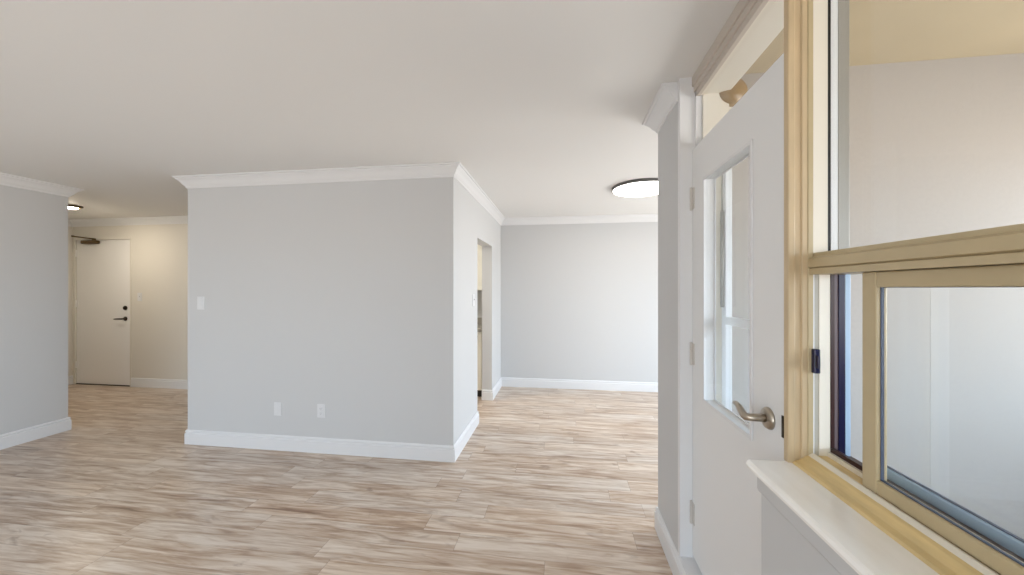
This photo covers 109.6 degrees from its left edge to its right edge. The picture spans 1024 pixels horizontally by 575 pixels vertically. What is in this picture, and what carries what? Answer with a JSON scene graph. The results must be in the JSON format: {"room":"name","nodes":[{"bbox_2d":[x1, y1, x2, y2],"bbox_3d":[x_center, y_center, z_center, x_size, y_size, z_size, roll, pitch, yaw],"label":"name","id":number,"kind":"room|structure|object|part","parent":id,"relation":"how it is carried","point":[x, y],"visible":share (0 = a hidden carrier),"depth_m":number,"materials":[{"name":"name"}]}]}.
{"room":"empty living room","nodes":[
{"label":"empty living room","id":0,"kind":"room"},
{"bbox_2d":[0,185,67,434],"bbox_3d":[-6.121,0.206,0.742,2.470,2.440,6.190,0,0,8],"label":"wall","id":1,"kind":"structure","parent":0,"point":[33,224],"depth_m":3.39,"materials":[{"name":"grey paint"}]},
{"bbox_2d":[0,375,72,449],"bbox_3d":[-5.934,1.361,1.448,2.326,0.131,7.640,0,0,8],"label":"baseboard","id":2,"kind":"structure","parent":1,"relation":"attached to","point":[21,436],"depth_m":3.41,"materials":[{"name":"white paint"}]},
{"bbox_2d":[0,172,83,196],"bbox_3d":[-5.999,-0.967,0.763,2.386,0.095,6.266,0,0,8],"label":"crown molding","id":3,"kind":"structure","parent":1,"relation":"attached to","point":[10,180],"depth_m":3.39,"materials":[{"name":"white paint"}]},
{"bbox_2d":[68,226,72,375],"bbox_3d":[-6.731,0.206,4.758,0.160,2.440,1.600,0,0,8],"label":"wall","id":4,"kind":"structure","parent":0,"point":[70,229],"depth_m":5.37,"materials":[{"name":"grey paint"}]},
{"bbox_2d":[73,224,187,379],"bbox_3d":[-4.591,0.206,5.194,3.960,2.440,0.150,0,0,8],"label":"wall","id":5,"kind":"structure","parent":0,"point":[159,252],"depth_m":5.18,"materials":[{"name":"grey paint"}]},
{"bbox_2d":[71,235,131,385],"bbox_3d":[-6.036,0.319,5.294,1.020,2.215,0.288,0,0,8],"label":"door","id":6,"kind":"structure","parent":5,"relation":"in","point":[102,267],"depth_m":5.33,"materials":[{"name":"white paint"}]},
{"bbox_3d":[-6.328,-0.749,5.276,0.368,0.080,0.172,0,0,8],"label":"closer arm","id":7,"kind":"part","parent":6,"relation":"part of","materials":[{"name":"brown metal"}]},
{"bbox_3d":[-5.705,0.441,5.252,0.170,0.064,0.065,0,0,8],"label":"lever handle","id":8,"kind":"part","parent":6,"relation":"part of","materials":[{"name":"brown metal"}]},
{"bbox_2d":[137,293,141,300],"bbox_3d":[-5.390,0.123,5.221,0.072,0.118,0.016,0,0,8],"label":"light switch","id":9,"kind":"object","parent":5,"relation":"attached to","point":[139,295],"visible":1,"depth_m":5.22,"materials":[{"name":"white plastic"}]},
{"bbox_2d":[130,378,187,388],"bbox_3d":[-4.206,1.361,4.641,2.785,0.131,0.840,0,0,8],"label":"baseboard","id":10,"kind":"structure","parent":5,"relation":"attached to","point":[134,382],"depth_m":5.17,"materials":[{"name":"white paint"}]},
{"bbox_2d":[188,177,457,445],"bbox_3d":[-1.724,0.206,3.212,2.524,2.440,0.130,0,0,8],"label":"wall partition","id":11,"kind":"structure","parent":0,"point":[341,296],"depth_m":3.13,"materials":[{"name":"grey paint"}]},
{"bbox_2d":[197,297,203,309],"bbox_3d":[-2.844,0.133,3.296,0.072,0.118,0.010,0,0,8],"label":"light switch","id":12,"kind":"object","parent":11,"relation":"attached to","point":[200,300],"visible":1,"depth_m":3.29,"materials":[{"name":"white plastic"}]},
{"bbox_2d":[274,402,281,415],"bbox_3d":[-2.071,1.064,3.190,0.072,0.118,0.008,0,0,8],"label":"wall outlet","id":13,"kind":"object","parent":11,"relation":"attached to","point":[277,405],"visible":1,"depth_m":3.19,"materials":[{"name":"white plastic"}]},
{"bbox_2d":[317,404,324,417],"bbox_3d":[-1.657,1.062,3.132,0.072,0.118,0.010,0,0,8],"label":"wall outlet","id":14,"kind":"object","parent":11,"relation":"attached to","point":[320,407],"visible":1,"depth_m":3.13,"materials":[{"name":"white plastic"}]},
{"bbox_2d":[184,411,478,462],"bbox_3d":[-1.674,1.361,3.568,2.556,0.131,0.882,0,0,8],"label":"baseboard","id":15,"kind":"structure","parent":11,"relation":"attached to","point":[367,448],"depth_m":3.13,"materials":[{"name":"white paint"}]},
{"bbox_2d":[68,162,657,226],"bbox_3d":[-1.353,-0.967,4.228,10.640,0.095,2.396,0,0,8],"label":"crown molding","id":16,"kind":"structure","parent":11,"relation":"attached to","point":[456,170],"depth_m":3.22,"materials":[{"name":"white paint"}]},
{"bbox_2d":[0,384,672,574],"bbox_3d":[-1.841,1.486,1.290,11.000,0.120,8.650,0,0,8],"label":"floor","id":17,"kind":"structure","parent":0,"point":[547,481],"depth_m":2.45,"materials":[{"name":"brown wood"}]},
{"bbox_2d":[477,332,481,396],"bbox_3d":[-1.457,0.994,5.117,2.230,0.865,0.627,0,0,8],"label":"base cabinet","id":18,"kind":"object","parent":17,"relation":"on","point":[479,334],"visible":0.16,"depth_m":4.68,"materials":[{"name":"white laminate"}]},
{"bbox_2d":[477,317,481,331],"bbox_3d":[-1.455,0.493,5.128,2.230,0.135,0.640,0,0,8],"label":"countertop","id":19,"kind":"structure","parent":18,"relation":"on","point":[479,319],"depth_m":5.22,"materials":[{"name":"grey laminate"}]},
{"bbox_2d":[658,102,677,551],"bbox_3d":[2.244,0.206,1.758,2.837,2.440,0.371,0,0,8],"label":"wall pier","id":20,"kind":"object","parent":17,"relation":"on","point":[668,134],"visible":0.14,"depth_m":1.93,"materials":[{"name":"grey paint"}]},
{"bbox_2d":[642,82,677,133],"bbox_3d":[2.212,-0.967,1.802,2.913,0.095,0.445,0,0,8],"label":"crown molding","id":21,"kind":"structure","parent":20,"relation":"attached to","point":[665,100],"depth_m":1.91,"materials":[{"name":"white paint"}]},
{"bbox_2d":[655,507,687,574],"bbox_3d":[2.184,1.361,1.384,2.853,0.131,1.161,0,0,8],"label":"baseboard","id":22,"kind":"object","parent":20,"relation":"attached to","point":[675,563],"visible":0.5,"depth_m":1.88,"materials":[{"name":"white paint"}]},
{"bbox_2d":[678,553,701,574],"bbox_3d":[0.873,1.359,1.373,0.227,0.135,0.769,0,0,8],"label":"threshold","id":23,"kind":"object","parent":17,"relation":"on","point":[691,567],"visible":0.33,"depth_m":1.68,"materials":[{"name":"white paint"}]},
{"bbox_2d":[0,0,738,218],"bbox_3d":[-1.841,-1.084,1.290,11.000,0.140,8.650,0,0,8],"label":"ceiling","id":24,"kind":"structure","parent":0,"point":[545,104],"depth_m":1.85,"materials":[{"name":"white paint"}]},
{"bbox_2d":[68,204,83,208],"bbox_3d":[-5.394,-0.994,4.422,0.190,0.040,0.190,0,0,8],"label":"ceiling light","id":25,"kind":"object","parent":24,"relation":"in","point":[70,206],"visible":0.77,"depth_m":4.40,"materials":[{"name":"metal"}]},
{"bbox_2d":[612,178,657,196],"bbox_3d":[1.299,-0.997,3.601,0.586,0.034,0.586,0,0,8],"label":"ceiling light","id":26,"kind":"object","parent":24,"relation":"in","point":[643,187],"visible":0.74,"depth_m":3.54,"materials":[{"name":"white plastic"}]},
{"bbox_2d":[458,182,500,437],"bbox_3d":[-0.379,0.206,4.197,0.130,2.440,2.190,0,0,8],"label":"wall","id":27,"kind":"structure","parent":0,"point":[476,226],"depth_m":3.69,"materials":[{"name":"grey paint"}]},
{"bbox_2d":[472,294,474,305],"bbox_3d":[-0.382,0.116,3.639,0.016,0.118,0.072,0,0,8],"label":"light switch","id":28,"kind":"object","parent":27,"relation":"attached to","point":[473,295],"visible":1,"depth_m":3.62,"materials":[{"name":"white plastic"}]},
{"bbox_2d":[477,222,657,382],"bbox_3d":[-1.208,0.206,5.493,10.900,2.440,0.150,0,0,8],"label":"wall","id":29,"kind":"structure","parent":0,"point":[579,301],"depth_m":5.12,"materials":[{"name":"grey paint"}]},
{"bbox_2d":[477,244,481,289],"bbox_3d":[-1.436,-0.374,5.269,2.230,0.800,0.355,0,0,8],"label":"upper cabinet","id":30,"kind":"object","parent":29,"relation":"attached to","point":[479,248],"visible":0.02,"depth_m":4.98,"materials":[{"name":"white laminate"}]},
{"bbox_2d":[482,377,657,400],"bbox_3d":[1.847,1.361,4.647,4.416,0.131,0.686,0,0,8],"label":"baseboard","id":31,"kind":"structure","parent":29,"relation":"attached to","point":[490,395],"depth_m":5.08,"materials":[{"name":"white paint"}]},
{"bbox_2d":[761,494,839,574],"bbox_3d":[0.563,0.206,-0.752,0.218,2.440,5.064,0,0,8],"label":"wall","id":32,"kind":"structure","parent":0,"point":[784,551],"depth_m":0.90,"materials":[{"name":"grey paint"}]},
{"bbox_2d":[678,0,783,557],"bbox_3d":[0.865,0.139,1.371,0.212,2.305,0.774,0,0,8],"label":"door frame","id":33,"kind":"structure","parent":32,"relation":"attached to","point":[752,25],"depth_m":1.73,"materials":[{"name":"white paint"}]},
{"bbox_2d":[720,168,748,410],"bbox_3d":[0.938,0.314,1.349,0.048,1.945,0.681,0,0,8],"label":"window frame","id":34,"kind":"structure","parent":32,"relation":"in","point":[728,321],"depth_m":1.64,"materials":[{"name":"white metal"}]},
{"bbox_3d":[0.946,0.314,1.349,0.028,1.945,0.681,0,0,8],"label":"storm frame","id":35,"kind":"part","parent":34,"relation":"part of","materials":[{"name":"white metal"}]},
{"bbox_3d":[0.946,0.146,1.347,0.032,0.036,0.597,0,0,8],"label":"rail","id":36,"kind":"part","parent":34,"relation":"part of","materials":[{"name":"white metal"}]},
{"bbox_2d":[690,54,784,574],"bbox_3d":[0.804,0.306,1.380,0.120,1.940,0.728,0,0,8],"label":"door","id":37,"kind":"structure","parent":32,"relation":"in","point":[725,507],"depth_m":1.26,"materials":[{"name":"white paint"}]},
{"bbox_3d":[0.745,0.392,1.127,0.073,0.066,0.128,0,0,8],"label":"lever handle","id":38,"kind":"part","parent":37,"relation":"part of","materials":[{"name":"silver metal"}]},
{"bbox_3d":[0.776,0.391,1.020,0.022,0.062,0.008,0,0,8],"label":"latch plate","id":39,"kind":"part","parent":37,"relation":"part of","materials":[{"name":"brown metal"}]},
{"bbox_2d":[746,0,1023,574],"bbox_3d":[0.612,-0.213,-0.281,0.260,1.562,2.612,0,0,8],"label":"window","id":40,"kind":"structure","parent":32,"relation":"in","point":[866,517],"depth_m":0.90,"materials":[{"name":"beige paint"}]},
{"bbox_3d":[0.836,-0.246,0.996,0.149,1.456,0.022,0,0,8],"label":"post","id":41,"kind":"part","parent":40,"relation":"part of","materials":[{"name":"beige paint"}]},
{"bbox_3d":[0.545,0.493,-0.277,0.125,0.027,2.600,0,0,8],"label":"sill","id":42,"kind":"part","parent":40,"relation":"part of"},
{"bbox_3d":[0.685,-0.068,-0.302,0.105,0.059,2.590,0,0,8],"label":"cross rail","id":43,"kind":"part","parent":40,"relation":"part of","materials":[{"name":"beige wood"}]},
{"bbox_3d":[0.731,0.207,0.218,0.023,0.489,1.233,0,0,8],"label":"sash frame","id":44,"kind":"part","parent":40,"relation":"part of","materials":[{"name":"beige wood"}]},
{"bbox_3d":[0.713,0.204,-0.336,0.016,0.483,2.490,0,0,8],"label":"sash frame","id":45,"kind":"part","parent":40,"relation":"part of","materials":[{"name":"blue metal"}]},
{"bbox_2d":[732,53,1023,538],"bbox_3d":[1.941,0.256,1.660,1.850,2.540,0.138,0,0,8],"label":"wall","id":46,"kind":"structure","parent":0,"point":[936,147],"depth_m":1.60,"materials":[{"name":"paint"}]},
{"bbox_2d":[719,79,747,109],"bbox_3d":[1.034,-0.924,1.689,0.152,0.152,0.054,0,0,8],"label":"wall lamp","id":47,"kind":"object","parent":46,"relation":"attached to","point":[732,96],"visible":0.59,"depth_m":1.67,"materials":[{"name":"beige plastic"}]},
{"bbox_2d":[930,288,948,498],"bbox_3d":[1.893,0.716,1.598,0.072,1.580,0.002,0,0,8],"label":"trim","id":48,"kind":"structure","parent":46,"relation":"attached to","point":[939,297],"depth_m":1.60,"materials":[{"name":"grey paint"}]},
{"bbox_2d":[745,0,1023,73],"bbox_3d":[1.764,-1.084,-0.053,1.970,0.140,3.580,0,0,8],"label":"ceiling","id":49,"kind":"structure","parent":0,"point":[880,31],"depth_m":1.42,"materials":[{"name":"paint"}]}
]}

